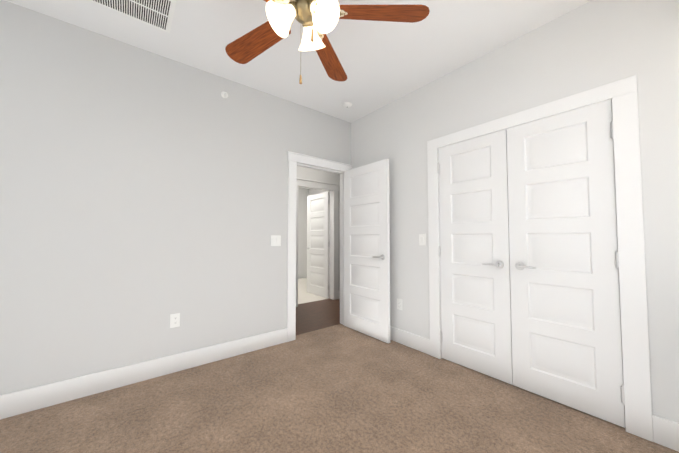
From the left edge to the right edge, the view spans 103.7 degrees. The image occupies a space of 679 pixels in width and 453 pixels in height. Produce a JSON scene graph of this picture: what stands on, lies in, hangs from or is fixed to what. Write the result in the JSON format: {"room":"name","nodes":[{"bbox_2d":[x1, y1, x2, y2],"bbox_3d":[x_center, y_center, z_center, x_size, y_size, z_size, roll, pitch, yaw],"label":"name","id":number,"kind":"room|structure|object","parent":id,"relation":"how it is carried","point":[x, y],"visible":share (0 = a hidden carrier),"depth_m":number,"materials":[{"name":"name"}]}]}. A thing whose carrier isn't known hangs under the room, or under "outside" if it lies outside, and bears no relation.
{"room":"empty bedroom","nodes":[
{"label":"empty bedroom","id":0,"kind":"room"},
{"bbox_2d":[0,0,350,394],"bbox_3d":[-0.506,-0.080,3.165,5.280,2.740,0.110,2,-3,-39],"label":"wall","id":1,"kind":"structure","parent":0,"point":[143,194],"depth_m":2.15,"materials":[{"name":"grey paint"}]},
{"bbox_2d":[0,328,286,419],"bbox_3d":[-1.503,1.179,2.238,2.350,0.150,0.018,2,-3,-39],"label":"baseboard","id":2,"kind":"structure","parent":1,"relation":"attached to","point":[35,398],"depth_m":2.09,"materials":[{"name":"white paint"}]},
{"bbox_2d":[170,313,179,327],"bbox_3d":[-1.429,0.817,2.318,0.072,0.116,0.008,2,-3,-39],"label":"outlet","id":3,"kind":"object","parent":1,"relation":"attached to","point":[174,320],"visible":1,"depth_m":2.32,"materials":[{"name":"white plastic"}]},
{"bbox_2d":[221,90,227,98],"bbox_3d":[-1.118,-1.303,2.614,0.068,0.068,0.064,2,-3,-39],"label":"sprinkler","id":4,"kind":"object","parent":1,"relation":"attached to","point":[224,94],"visible":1,"depth_m":2.62,"materials":[{"name":"white plastic"}]},
{"bbox_2d":[271,235,280,245],"bbox_3d":[-0.697,0.156,2.926,0.118,0.116,0.012,2,-3,-39],"label":"light switch","id":5,"kind":"object","parent":1,"relation":"attached to","point":[275,240],"visible":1,"depth_m":2.93,"materials":[{"name":"white plastic"}]},
{"bbox_2d":[287,151,352,341],"bbox_3d":[-0.247,0.216,3.360,1.003,2.164,0.182,2,-3,-39],"label":"door frame","id":6,"kind":"structure","parent":1,"relation":"attached to","point":[294,158],"depth_m":3.07,"materials":[{"name":"white paint"}]},
{"bbox_2d":[344,159,389,343],"bbox_3d":[0.305,0.269,3.244,0.150,2.030,0.764,2,-3,-39],"label":"entry door","id":7,"kind":"structure","parent":1,"relation":"in","point":[366,255],"depth_m":3.18,"materials":[{"name":"white paint"}]},
{"bbox_2d":[5,0,591,122],"bbox_3d":[-0.711,-1.488,3.478,5.280,0.100,7.154,2,-3,-39],"label":"ceiling","id":8,"kind":"structure","parent":0,"point":[383,63],"depth_m":2.15,"materials":[{"name":"white paint"}]},
{"bbox_2d":[88,0,176,32],"bbox_3d":[-1.456,-1.504,1.706,0.666,0.011,0.365,2,-3,-39],"label":"ceiling vent","id":9,"kind":"object","parent":8,"relation":"in","point":[158,14],"visible":1,"depth_m":1.84,"materials":[{"name":"white plastic"}]},
{"bbox_2d":[225,0,429,83],"bbox_3d":[-0.225,-1.127,1.387,1.218,0.790,1.268,2,-3,-39],"label":"ceiling fan","id":10,"kind":"object","parent":8,"relation":"hanging from","point":[317,20],"visible":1,"depth_m":1.44,"materials":[{"name":"brown wood"}]},
{"bbox_2d":[342,102,351,107],"bbox_3d":[0.092,-1.435,3.166,0.116,0.032,0.116,2,-3,-39],"label":"smoke detector","id":11,"kind":"object","parent":8,"relation":"attached to","point":[346,104],"visible":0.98,"depth_m":3.14,"materials":[{"name":"white plastic"}]},
{"bbox_2d":[298,188,308,278],"bbox_3d":[-2.096,0.066,6.825,3.200,2.740,0.100,2,-3,-39],"label":"wall","id":12,"kind":"structure","parent":0,"point":[303,193],"depth_m":7.59,"materials":[{"name":"white paint"}]},
{"bbox_2d":[298,278,328,303],"bbox_3d":[-1.323,1.446,5.799,3.200,0.100,2.580,2,-3,-39],"label":"floor","id":13,"kind":"structure","parent":0,"point":[304,296],"depth_m":5.32,"materials":[{"name":"beige"}]},
{"bbox_2d":[296,299,340,334],"bbox_3d":[-0.933,1.360,3.644,5.280,0.100,1.280,2,-3,-39],"label":"floor","id":14,"kind":"structure","parent":0,"point":[316,315],"depth_m":3.96,"materials":[{"name":"brown wood"}]},
{"bbox_2d":[297,166,339,290],"bbox_3d":[-1.252,-0.039,4.188,5.170,2.740,0.120,2,-3,-39],"label":"wall","id":15,"kind":"structure","parent":0,"point":[316,175],"depth_m":4.96,"materials":[{"name":"white paint"}]},
{"bbox_2d":[306,192,329,297],"bbox_3d":[-0.441,0.354,5.381,0.150,2.030,0.764,2,-3,-39],"label":"hall door","id":16,"kind":"structure","parent":15,"relation":"in","point":[318,244],"depth_m":5.34,"materials":[{"name":"white paint"}]},
{"bbox_2d":[296,178,339,306],"bbox_3d":[-0.439,0.274,4.801,1.006,2.164,0.156,2,-3,-39],"label":"door frame","id":17,"kind":"structure","parent":15,"relation":"attached to","point":[334,188],"depth_m":5.00,"materials":[{"name":"white paint"}]},
{"bbox_2d":[309,189,329,252],"bbox_3d":[-0.074,0.064,6.775,0.100,2.740,2.460,2,-3,-39],"label":"wall","id":18,"kind":"structure","parent":0,"point":[311,192],"depth_m":7.26,"materials":[{"name":"white paint"}]},
{"bbox_2d":[0,324,678,452],"bbox_3d":[0.101,1.277,1.545,4.280,0.100,3.294,2,-3,-39],"label":"floor carpet","id":19,"kind":"object","parent":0,"point":[340,388],"visible":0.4,"depth_m":1.76,"materials":[{"name":"brown carpet"}]},
{"bbox_2d":[351,0,678,422],"bbox_3d":[1.200,-0.110,2.413,0.110,2.740,3.194,2,-3,-39],"label":"wall","id":20,"kind":"structure","parent":0,"point":[592,44],"depth_m":1.87,"materials":[{"name":"white paint"}]},
{"bbox_2d":[397,299,401,309],"bbox_3d":[0.664,0.862,2.953,0.008,0.116,0.072,2,-3,-39],"label":"outlet","id":21,"kind":"object","parent":20,"relation":"attached to","point":[399,304],"visible":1,"depth_m":2.95,"materials":[{"name":"white plastic"}]},
{"bbox_2d":[390,326,429,354],"bbox_3d":[0.528,1.214,3.104,0.015,0.150,1.194,2,-3,-39],"label":"baseboard","id":22,"kind":"structure","parent":20,"relation":"attached to","point":[417,342],"depth_m":2.81,"materials":[{"name":"white paint"}]},
{"bbox_2d":[419,234,424,244],"bbox_3d":[0.850,0.137,2.745,0.012,0.116,0.072,2,-3,-39],"label":"light switch","id":23,"kind":"object","parent":20,"relation":"attached to","point":[421,239],"visible":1,"depth_m":2.74,"materials":[{"name":"white plastic"}]},
{"bbox_2d":[437,129,512,384],"bbox_3d":[1.153,0.233,2.357,0.092,2.030,0.608,2,-3,-39],"label":"closet door","id":24,"kind":"structure","parent":20,"relation":"in","point":[476,328],"depth_m":2.33,"materials":[{"name":"white paint"}]},
{"bbox_2d":[427,75,652,441],"bbox_3d":[1.393,0.221,2.157,0.110,2.058,1.247,2,-3,-39],"label":"door frame","id":25,"kind":"structure","parent":20,"relation":"attached to","point":[439,219],"depth_m":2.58,"materials":[{"name":"white paint"}]},
{"bbox_2d":[506,99,624,427],"bbox_3d":[1.535,0.214,1.878,0.092,2.030,0.608,2,-3,-39],"label":"closet door","id":26,"kind":"structure","parent":20,"relation":"in","point":[565,306],"depth_m":1.85,"materials":[{"name":"white paint"}]},
{"bbox_2d":[652,414,678,451],"bbox_3d":[1.897,1.145,1.386,0.018,0.150,0.349,2,-3,-39],"label":"baseboard","id":27,"kind":"structure","parent":20,"relation":"attached to","point":[665,432],"depth_m":1.48,"materials":[{"name":"white paint"}]}
]}

